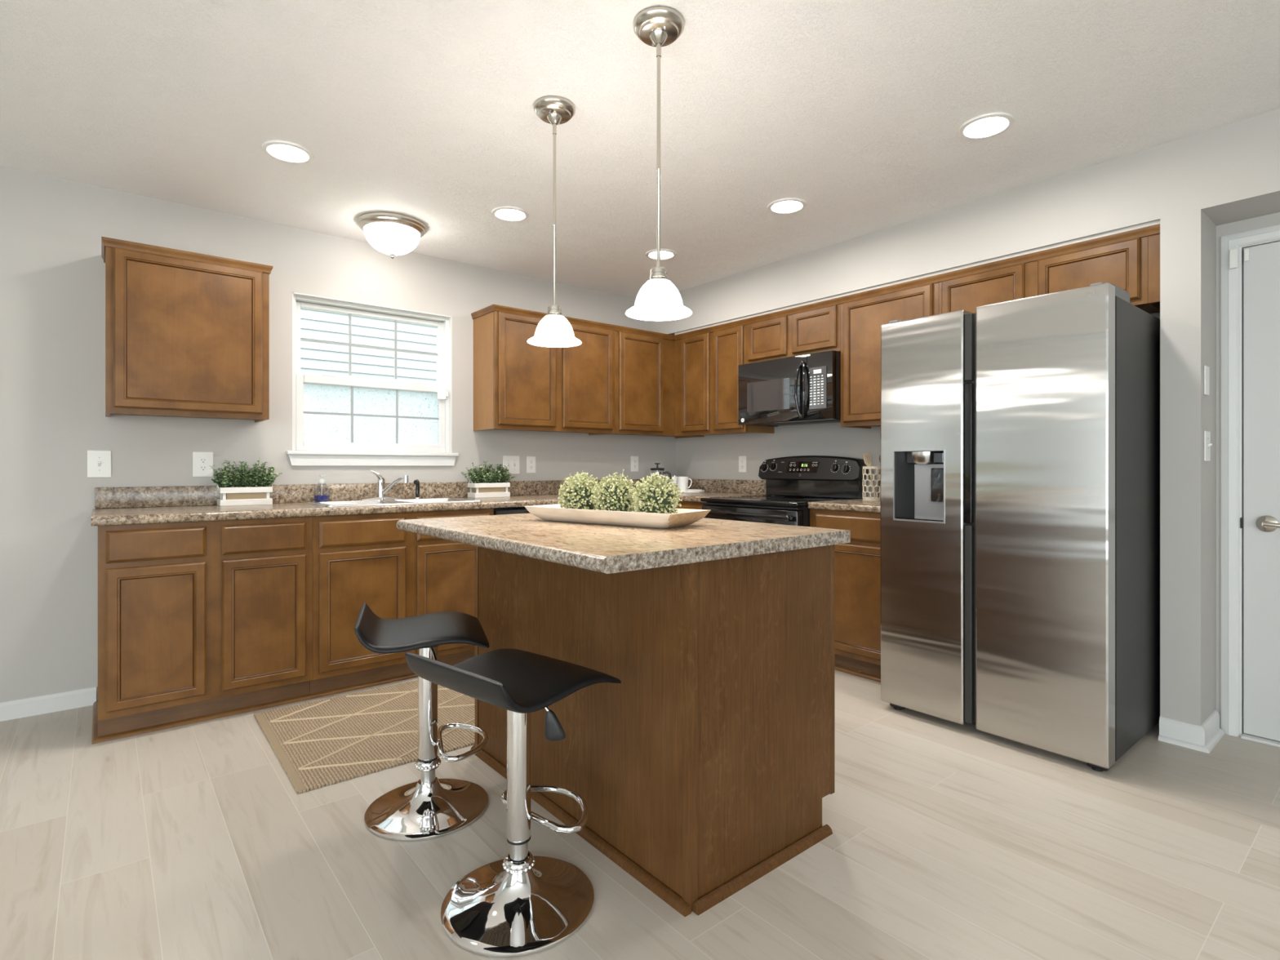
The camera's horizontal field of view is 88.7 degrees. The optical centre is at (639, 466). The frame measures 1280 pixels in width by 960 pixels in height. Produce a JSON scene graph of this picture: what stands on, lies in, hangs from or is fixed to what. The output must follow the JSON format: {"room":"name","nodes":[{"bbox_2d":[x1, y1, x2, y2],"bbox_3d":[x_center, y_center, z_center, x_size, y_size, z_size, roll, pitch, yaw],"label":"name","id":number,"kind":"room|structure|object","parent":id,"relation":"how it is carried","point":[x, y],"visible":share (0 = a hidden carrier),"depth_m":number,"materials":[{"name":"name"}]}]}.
{"room":"kitchen","nodes":[
{"label":"kitchen","id":0,"kind":"room"},
{"bbox_2d":[0,165,676,702],"bbox_3d":[-2.662,-0.102,3.073,7.820,2.436,0.120,0,0,-39],"label":"wall","id":1,"kind":"structure","parent":0,"point":[52,266],"depth_m":3.10,"materials":[{"name":"beige paint"}]},
{"bbox_2d":[0,686,96,721],"bbox_3d":[-4.059,1.075,1.839,3.895,0.082,0.013,0,0,-39],"label":"baseboard","id":2,"kind":"structure","parent":1,"relation":"attached to","point":[64,700],"depth_m":2.96,"materials":[{"name":"white paint"}]},
{"bbox_2d":[87,449,111,477],"bbox_3d":[-2.544,-0.013,3.081,0.088,0.128,0.018,0,0,-39],"label":"light switch","id":3,"kind":"object","parent":1,"relation":"attached to","point":[99,462],"visible":1,"depth_m":3.08,"materials":[{"name":"white plastic"}]},
{"bbox_2d":[101,236,272,422],"bbox_3d":[-2.186,-0.619,3.177,0.661,0.765,0.324,0,0,-39],"label":"upper cabinet","id":4,"kind":"object","parent":1,"relation":"attached to","point":[187,333],"visible":1,"depth_m":3.04,"materials":[{"name":"brown wood"}]},
{"bbox_2d":[192,451,213,476],"bbox_3d":[-2.232,-0.013,3.344,0.088,0.128,0.008,0,0,-39],"label":"wall outlet","id":5,"kind":"object","parent":1,"relation":"attached to","point":[202,460],"visible":1,"depth_m":3.34,"materials":[{"name":"white plastic"}]},
{"bbox_2d":[199,465,207,471],"bbox_3d":[-2.230,0.007,3.342,0.034,0.030,0.003,0,0,-39],"label":"receptacle","id":6,"kind":"object","parent":5,"relation":"attached to","point":[202,468],"depth_m":3.34,"materials":[{"name":"white plastic"}]},
{"bbox_2d":[199,457,207,463],"bbox_3d":[-2.230,-0.032,3.342,0.034,0.030,0.003,0,0,-39],"label":"receptacle","id":7,"kind":"object","parent":5,"relation":"attached to","point":[202,460],"depth_m":3.34,"materials":[{"name":"white plastic"}]},
{"bbox_2d":[285,292,458,466],"bbox_3d":[-1.588,-0.485,3.933,0.983,0.957,0.156,0,0,-39],"label":"window","id":8,"kind":"structure","parent":1,"relation":"in","point":[355,420],"depth_m":3.92,"materials":[{"name":"white plastic"}]},
{"bbox_2d":[300,314,437,379],"bbox_3d":[-1.617,-0.723,3.969,0.805,0.366,0.004,0,0,-39],"label":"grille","id":9,"kind":"object","parent":8,"relation":"attached to","point":[394,318],"depth_m":4.00,"materials":[{"name":"grey plastic"}]},
{"bbox_2d":[303,386,438,444],"bbox_3d":[-1.596,-0.307,3.944,0.789,0.331,0.004,0,0,-39],"label":"grille","id":10,"kind":"object","parent":8,"relation":"attached to","point":[333,415],"depth_m":3.93,"materials":[{"name":"grey plastic"}]},
{"bbox_2d":[94,478,668,508],"bbox_3d":[-1.124,0.147,4.246,3.708,0.100,0.019,0,0,-39],"label":"backsplash","id":11,"kind":"structure","parent":1,"relation":"attached to","point":[187,495],"depth_m":3.62,"materials":[{"name":"stone"}]},
{"bbox_2d":[502,455,519,474],"bbox_3d":[-0.873,-0.013,4.455,0.125,0.125,0.018,0,0,-39],"label":"light switch","id":12,"kind":"object","parent":1,"relation":"attached to","point":[513,461],"visible":0.91,"depth_m":4.46,"materials":[{"name":"white plastic"}]},
{"bbox_2d":[526,456,535,473],"bbox_3d":[-0.757,-0.015,4.556,0.073,0.117,0.008,0,0,-39],"label":"wall outlet","id":13,"kind":"object","parent":1,"relation":"attached to","point":[531,460],"visible":1,"depth_m":4.55,"materials":[{"name":"white plastic"}]},
{"bbox_2d":[473,311,614,435],"bbox_3d":[-0.629,-0.618,4.458,0.934,0.762,0.324,0,0,-39],"label":"upper cabinet","id":14,"kind":"object","parent":1,"relation":"attached to","point":[519,384],"visible":0.85,"depth_m":4.25,"materials":[{"name":"brown wood"}]},
{"bbox_2d":[471,223,1159,340],"bbox_3d":[0.525,-0.984,3.490,1.518,0.036,3.284,0,0,-39],"label":"crown molding","id":15,"kind":"structure","parent":14,"relation":"attached to","point":[1153,229],"depth_m":3.67,"materials":[{"name":"brown wood"}]},
{"bbox_2d":[631,456,638,471],"bbox_3d":[-0.041,-0.022,5.145,0.078,0.122,0.008,0,0,-39],"label":"wall outlet","id":16,"kind":"object","parent":1,"relation":"attached to","point":[634,460],"visible":1,"depth_m":5.14,"materials":[{"name":"white plastic"}]},
{"bbox_2d":[595,330,698,438],"bbox_3d":[0.069,-0.618,5.031,0.870,0.762,0.324,0,0,-39],"label":"upper cabinet","id":17,"kind":"object","parent":1,"relation":"attached to","point":[644,365],"visible":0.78,"depth_m":4.80,"materials":[{"name":"brown wood"}]},
{"bbox_2d":[0,0,1279,298],"bbox_3d":[-0.078,-1.371,-0.046,7.850,0.100,8.220,0,0,-39],"label":"ceiling","id":18,"kind":"structure","parent":0,"point":[855,111],"depth_m":2.41,"materials":[{"name":"white paint"}]},
{"bbox_2d":[262,140,314,163],"bbox_3d":[-1.474,-1.316,2.743,0.193,0.008,0.193,0,0,-39],"label":"recessed light","id":19,"kind":"object","parent":18,"relation":"in","point":[285,151],"visible":1,"depth_m":2.73,"materials":[{"name":"white plastic"}]},
{"bbox_2d":[356,211,426,258],"bbox_3d":[-1.347,-1.225,3.559,0.356,0.189,0.356,0,0,-39],"label":"flush ceiling light","id":20,"kind":"object","parent":18,"relation":"attached to","point":[391,233],"visible":1,"depth_m":3.46,"materials":[{"name":"white glass"}]},
{"bbox_2d":[491,206,528,221],"bbox_3d":[-0.675,-1.316,3.412,0.193,0.008,0.193,0,0,-39],"label":"recessed light","id":21,"kind":"object","parent":18,"relation":"in","point":[504,213],"visible":1,"depth_m":3.40,"materials":[{"name":"white"}]},
{"bbox_2d":[527,95,581,347],"bbox_3d":[-0.314,-0.888,2.402,0.198,0.864,0.198,0,0,-39],"label":"pendant light","id":22,"kind":"object","parent":18,"relation":"hanging from","point":[554,331],"visible":1,"depth_m":2.38,"materials":[{"name":"white glass"}]},
{"bbox_2d":[625,5,692,320],"bbox_3d":[0.056,-0.888,1.948,0.198,0.864,0.198,0,0,10],"label":"pendant light","id":23,"kind":"object","parent":18,"relation":"hanging from","point":[658,299],"visible":1,"depth_m":1.93,"materials":[{"name":"white glass"}]},
{"bbox_2d":[645,248,676,259],"bbox_3d":[0.130,-1.316,4.060,0.193,0.008,0.193,0,0,-39],"label":"recessed light","id":24,"kind":"object","parent":18,"relation":"in","point":[665,254],"visible":0.88,"depth_m":4.05,"materials":[{"name":"white"}]},
{"bbox_2d":[767,197,806,213],"bbox_3d":[0.743,-1.316,3.308,0.193,0.008,0.193,0,0,-39],"label":"recessed light","id":25,"kind":"object","parent":18,"relation":"in","point":[788,205],"visible":1,"depth_m":3.30,"materials":[{"name":"white"}]},
{"bbox_2d":[958,112,1014,139],"bbox_3d":[1.339,-1.316,2.534,0.193,0.008,0.193,0,0,-39],"label":"recessed light","id":26,"kind":"object","parent":18,"relation":"in","point":[992,124],"visible":1,"depth_m":2.53,"materials":[{"name":"white"}]},
{"bbox_2d":[0,669,1279,959],"bbox_3d":[-0.078,1.165,-0.046,7.850,0.100,8.220,0,0,-39],"label":"floor","id":27,"kind":"structure","parent":0,"point":[948,840],"depth_m":1.87,"materials":[{"name":"beige wood"}]},
{"bbox_2d":[91,516,312,744],"bbox_3d":[-2.056,0.676,3.085,0.806,0.879,0.627,0,0,-39],"label":"base cabinet","id":28,"kind":"object","parent":27,"relation":"on","point":[205,620],"visible":0.96,"depth_m":2.83,"materials":[{"name":"brown wood"}]},
{"bbox_2d":[91,491,768,526],"bbox_3d":[-0.815,0.216,3.865,3.716,0.038,1.000,0,0,-39],"label":"countertop","id":29,"kind":"structure","parent":28,"relation":"on","point":[145,515],"depth_m":3.12,"materials":[{"name":"stone"}]},
{"bbox_2d":[209,457,281,506],"bbox_3d":[-2.028,0.074,3.381,0.338,0.246,0.141,0,0,-39],"label":"planter box","id":30,"kind":"object","parent":29,"relation":"on","point":[231,495],"visible":1,"depth_m":3.35,"materials":[{"name":"white wood"}]},
{"bbox_2d":[358,470,408,500],"bbox_3d":[-1.450,0.105,3.740,0.250,0.172,0.240,0,0,-39],"label":"faucet","id":31,"kind":"object","parent":29,"relation":"on","point":[382,490],"visible":1,"depth_m":3.79,"materials":[{"name":"silver metal"}]},
{"bbox_2d":[303,497,482,506],"bbox_3d":[-1.371,0.269,3.668,0.840,0.154,0.490,0,0,-39],"label":"sink","id":32,"kind":"object","parent":29,"relation":"in","point":[443,500],"visible":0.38,"depth_m":3.67,"materials":[{"name":"white ceramic"}]},
{"bbox_2d":[314,474,329,501],"bbox_3d":[-1.756,0.117,3.611,0.081,0.148,0.081,0,0,-39],"label":"soap dispenser","id":33,"kind":"object","parent":32,"relation":"on","point":[322,497],"visible":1,"depth_m":3.60,"materials":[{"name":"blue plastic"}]},
{"bbox_2d":[413,479,421,498],"bbox_3d":[-1.341,0.134,3.942,0.040,0.116,0.047,0,0,6],"label":"sprayer","id":34,"kind":"object","parent":32,"relation":"on","point":[416,482],"visible":1,"depth_m":3.94,"materials":[{"name":"black metal"}]},
{"bbox_2d":[461,460,515,497],"bbox_3d":[-0.977,0.079,4.251,0.349,0.238,0.141,0,0,-39],"label":"planter box","id":35,"kind":"object","parent":29,"relation":"on","point":[494,482],"visible":1,"depth_m":4.22,"materials":[{"name":"white wood"}]},
{"bbox_2d":[650,462,671,479],"bbox_3d":[0.151,0.085,5.006,0.141,0.226,0.128,0,0,-39],"label":"press","id":36,"kind":"object","parent":29,"relation":"on","point":[657,470],"visible":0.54,"depth_m":4.97,"materials":[{"name":"silver glass"}]},
{"bbox_2d":[676,486,704,493],"bbox_3d":[0.344,0.175,5.046,0.304,0.045,0.304,0,0,-39],"label":"serving tray","id":37,"kind":"object","parent":29,"relation":"on","point":[689,491],"visible":0.65,"depth_m":4.93,"materials":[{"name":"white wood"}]},
{"bbox_2d":[665,476,678,490],"bbox_3d":[0.252,0.132,5.071,0.100,0.111,0.085,0,0,36],"label":"mug","id":38,"kind":"object","parent":37,"relation":"on","point":[675,478],"visible":0.27,"depth_m":5.03,"materials":[{"name":"white ceramic"}]},
{"bbox_2d":[677,476,692,490],"bbox_3d":[0.334,0.132,4.987,0.100,0.111,0.085,0,0,35],"label":"mug","id":39,"kind":"object","parent":37,"relation":"on","point":[682,482],"visible":0.8,"depth_m":4.96,"materials":[{"name":"white ceramic"}]},
{"bbox_2d":[253,680,475,794],"bbox_3d":[-0.852,1.109,3.060,1.530,0.012,0.910,0,0,-39],"label":"rug","id":40,"kind":"object","parent":27,"relation":"on","point":[322,743],"visible":0.54,"depth_m":2.73,"materials":[{"name":"fabric"}]},
{"bbox_2d":[309,508,493,698],"bbox_3d":[-1.380,0.676,3.641,0.943,0.879,0.627,0,0,-39],"label":"base cabinet","id":41,"kind":"object","parent":27,"relation":"on","point":[357,559],"visible":0.61,"depth_m":3.30,"materials":[{"name":"brown wood"}]},
{"bbox_2d":[354,602,489,839],"bbox_3d":[-0.701,0.789,2.136,0.403,0.651,0.396,0,0,-19],"label":"bar stool","id":42,"kind":"object","parent":27,"relation":"on","point":[429,806],"visible":1,"depth_m":2.10,"materials":[{"name":"silver metal"}]},
{"bbox_2d":[493,506,530,515],"bbox_3d":[-0.764,0.679,4.115,0.602,0.872,0.622,0,0,-39],"label":"dishwasher","id":43,"kind":"object","parent":27,"relation":"on","point":[500,511],"visible":0.02,"depth_m":3.77,"materials":[{"name":"black metal"}]},
{"bbox_2d":[404,648,621,956],"bbox_3d":[-0.316,0.789,1.671,0.396,0.651,0.403,0,0,40],"label":"bar stool","id":44,"kind":"object","parent":27,"relation":"on","point":[522,902],"visible":1,"depth_m":1.63,"materials":[{"name":"silver metal"}]},
{"bbox_2d":[470,544,834,916],"bbox_3d":[-0.015,0.676,2.301,0.668,0.880,1.244,0,0,-39],"label":"kitchen island","id":45,"kind":"object","parent":27,"relation":"on","point":[708,768],"visible":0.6,"depth_m":1.84,"materials":[{"name":"brown wood"}]},
{"bbox_2d":[396,513,850,573],"bbox_3d":[-0.124,0.216,2.230,0.954,0.038,1.290,0,0,-39],"label":"island countertop","id":46,"kind":"structure","parent":45,"relation":"on","point":[599,548],"depth_m":1.87,"materials":[{"name":"stone"}]},
{"bbox_2d":[524,503,710,528],"bbox_3d":[-0.094,0.171,2.296,0.660,0.052,0.242,0,0,37],"label":"wooden tray","id":47,"kind":"object","parent":46,"relation":"on","point":[685,517],"visible":0.88,"depth_m":2.16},
{"bbox_2d":[557,470,603,510],"bbox_3d":[-0.214,0.099,2.386,0.176,0.173,0.172,0,0,34],"label":"bush","id":48,"kind":"object","parent":47,"relation":"in","point":[577,494],"visible":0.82,"depth_m":2.34,"materials":[{"name":"green plant"}]},
{"bbox_2d":[590,469,636,511],"bbox_3d":[-0.086,0.096,2.289,0.171,0.177,0.172,0,0,39],"label":"bush","id":49,"kind":"object","parent":47,"relation":"in","point":[613,495],"visible":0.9,"depth_m":2.24,"materials":[{"name":"green plant"}]},
{"bbox_2d":[626,473,684,513],"bbox_3d":[0.048,0.103,2.184,0.188,0.164,0.175,0,0,21],"label":"bush","id":50,"kind":"object","parent":47,"relation":"in","point":[651,495],"visible":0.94,"depth_m":2.14,"materials":[{"name":"green plant"}]},
{"bbox_2d":[675,501,702,509],"bbox_3d":[0.572,0.676,4.611,0.627,0.879,0.389,0,0,-39],"label":"base cabinet","id":51,"kind":"object","parent":27,"relation":"on","point":[685,504],"visible":0.03,"depth_m":4.42,"materials":[{"name":"brown wood"}]},
{"bbox_2d":[700,455,867,526],"bbox_3d":[0.876,0.506,4.113,0.734,1.159,0.784,0,0,-39],"label":"range","id":52,"kind":"object","parent":27,"relation":"on","point":[815,477],"visible":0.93,"depth_m":4.12,"materials":[{"name":"black metal"}]},
{"bbox_2d":[700,494,857,506],"bbox_3d":[0.881,0.211,4.119,0.658,0.023,0.760,0,0,-39],"label":"cooktop","id":53,"kind":"object","parent":52,"relation":"in","point":[770,500],"depth_m":4.03,"materials":[{"name":"black"}]},
{"bbox_2d":[809,508,880,682],"bbox_3d":[1.374,0.676,3.635,0.627,0.879,0.604,0,0,-39],"label":"base cabinet","id":54,"kind":"object","parent":27,"relation":"on","point":[857,563],"visible":0.3,"depth_m":3.44,"materials":[{"name":"brown wood"}]},
{"bbox_2d":[808,498,880,512],"bbox_3d":[1.372,0.216,3.634,0.632,0.038,0.606,0,0,-39],"label":"countertop","id":55,"kind":"structure","parent":54,"relation":"on","point":[859,504],"depth_m":3.54,"materials":[{"name":"stone"}]},
{"bbox_2d":[862,466,880,500],"bbox_3d":[1.381,0.098,3.880,0.119,0.200,0.119,0,0,-39],"label":"utensil holder","id":56,"kind":"object","parent":55,"relation":"on","point":[864,468],"visible":0.77,"depth_m":3.84,"materials":[{"name":"beige ceramic"}]},
{"bbox_2d":[862,453,876,497],"bbox_3d":[1.366,0.053,3.889,0.078,0.275,0.022,0,0,24],"label":"wooden spatula","id":57,"kind":"object","parent":56,"relation":"in","point":[868,455],"visible":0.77,"depth_m":3.89,"materials":[{"name":"beige wood"}]},
{"bbox_2d":[876,454,880,497],"bbox_3d":[1.418,0.057,3.861,0.017,0.268,0.064,0,0,-24],"label":"wooden spoon","id":58,"kind":"object","parent":56,"relation":"in","point":[878,485],"visible":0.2,"depth_m":3.87,"materials":[{"name":"brown wood"}]},
{"bbox_2d":[880,282,1159,771],"bbox_3d":[1.715,0.223,2.944,0.863,1.786,0.884,0,0,-39],"label":"refrigerator","id":59,"kind":"object","parent":27,"relation":"on","point":[1020,437],"visible":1,"depth_m":2.58,"materials":[{"name":"grey metal"}]},
{"bbox_2d":[646,108,1279,728],"bbox_3d":[2.763,-0.102,2.278,0.449,2.436,8.000,0,0,-39],"label":"wall","id":60,"kind":"structure","parent":0,"point":[1202,188],"depth_m":2.73,"materials":[{"name":"beige paint"}]},
{"bbox_2d":[674,324,774,436],"bbox_3d":[0.601,-0.618,4.817,0.324,0.762,0.717,0,0,-39],"label":"upper cabinet","id":61,"kind":"object","parent":60,"relation":"attached to","point":[706,366],"visible":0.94,"depth_m":4.71,"materials":[{"name":"brown wood"}]},
{"bbox_2d":[688,479,765,494],"bbox_3d":[0.619,0.147,5.032,0.019,0.100,0.980,0,0,-39],"label":"backsplash","id":62,"kind":"structure","parent":60,"relation":"attached to","point":[747,486],"depth_m":4.94,"materials":[{"name":"stone"}]},
{"bbox_2d":[738,456,746,472],"bbox_3d":[0.762,-0.018,4.869,0.008,0.122,0.076,0,0,-39],"label":"wall outlet","id":63,"kind":"object","parent":60,"relation":"attached to","point":[742,460],"visible":1,"depth_m":4.87,"materials":[{"name":"white plastic"}]},
{"bbox_2d":[746,303,840,364],"bbox_3d":[1.063,-0.843,4.255,0.324,0.311,0.738,0,0,-39],"label":"upper cabinet","id":64,"kind":"object","parent":60,"relation":"attached to","point":[818,330],"visible":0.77,"depth_m":4.11,"materials":[{"name":"brown wood"}]},
{"bbox_2d":[738,350,840,426],"bbox_3d":[1.023,-0.481,4.220,0.422,0.402,0.730,0,0,-39],"label":"microwave","id":65,"kind":"object","parent":64,"relation":"attached to","point":[805,388],"visible":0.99,"depth_m":4.06,"materials":[{"name":"black metal"}]},
{"bbox_2d":[809,368,823,404],"bbox_3d":[1.054,-0.475,3.906,0.001,0.209,0.097,0,0,-39],"label":"keypad","id":66,"kind":"object","parent":65,"relation":"attached to","point":[816,375],"depth_m":3.91,"materials":[{"name":"white"}]},
{"bbox_2d":[840,282,938,428],"bbox_3d":[1.485,-0.618,3.741,0.324,0.762,0.589,0,0,-39],"label":"upper cabinet","id":67,"kind":"object","parent":60,"relation":"attached to","point":[862,320],"visible":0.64,"depth_m":3.73,"materials":[{"name":"brown wood"}]},
{"bbox_2d":[938,233,1159,314],"bbox_3d":[1.968,-0.842,3.154,0.324,0.314,0.930,0,0,-39],"label":"upper cabinet","id":68,"kind":"object","parent":60,"relation":"attached to","point":[1132,265],"visible":0.61,"depth_m":2.94,"materials":[{"name":"brown wood"}]},
{"bbox_2d":[1158,710,1224,753],"bbox_3d":[2.276,1.069,2.700,0.294,0.092,0.159,0,0,-39],"label":"baseboard","id":69,"kind":"structure","parent":60,"relation":"attached to","point":[1204,737],"depth_m":2.63,"materials":[{"name":"white paint"}]},
{"bbox_2d":[1204,365,1208,395],"bbox_3d":[2.284,-0.347,2.639,0.072,0.117,0.006,0,0,-39],"label":"blank plate","id":70,"kind":"object","parent":60,"relation":"attached to","point":[1206,367],"visible":1,"depth_m":2.63,"materials":[{"name":"white plastic"}]},
{"bbox_2d":[1204,431,1212,461],"bbox_3d":[2.296,-0.084,2.641,0.090,0.122,0.018,0,0,-39],"label":"light switch","id":71,"kind":"object","parent":60,"relation":"attached to","point":[1207,444],"visible":1,"depth_m":2.63,"materials":[{"name":"white plastic"}]},
{"bbox_2d":[1229,248,1238,269],"bbox_3d":[2.452,-0.859,2.704,0.018,0.079,0.026,0,0,-39],"label":"sensor","id":72,"kind":"object","parent":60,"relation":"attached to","point":[1233,253],"visible":1,"depth_m":2.70,"materials":[{"name":"white plastic"}]},
{"bbox_2d":[1220,224,1279,737],"bbox_3d":[2.770,0.074,2.348,0.020,2.083,1.040,0,0,-39],"label":"trim","id":73,"kind":"structure","parent":60,"relation":"attached to","point":[1229,278],"depth_m":2.72,"materials":[{"name":"white paint"}]},
{"bbox_2d":[1239,239,1279,747],"bbox_3d":[2.812,0.101,2.383,0.199,2.030,0.927,0,0,-39],"label":"door","id":74,"kind":"structure","parent":60,"relation":"in","point":[1260,276],"depth_m":2.67,"materials":[{"name":"grey paint"}]},
{"bbox_2d":[1244,248,1248,262],"bbox_3d":[2.498,-0.872,2.695,0.012,0.050,0.015,0,0,-39],"label":"magnet","id":75,"kind":"object","parent":74,"relation":"attached to","point":[1246,251],"visible":1,"depth_m":2.69,"materials":[{"name":"white plastic"}]},
{"label":"outside","id":76,"kind":"structure","parent":0,"visible":0},
{"bbox_3d":[-5.825,1.520,3.440,22.000,0.190,4.445,0,0,-39],"label":"ground","id":77,"kind":"structure","parent":76,"visible":0},
{"bbox_2d":[300,307,436,382],"bbox_3d":[-7.310,-1.652,5.246,22.000,6.135,0.220,0,0,-39],"label":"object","id":78,"kind":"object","parent":77,"relation":"on","point":[317,325],"visible":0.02,"depth_m":8.28,"materials":[{"name":"white plastic"}]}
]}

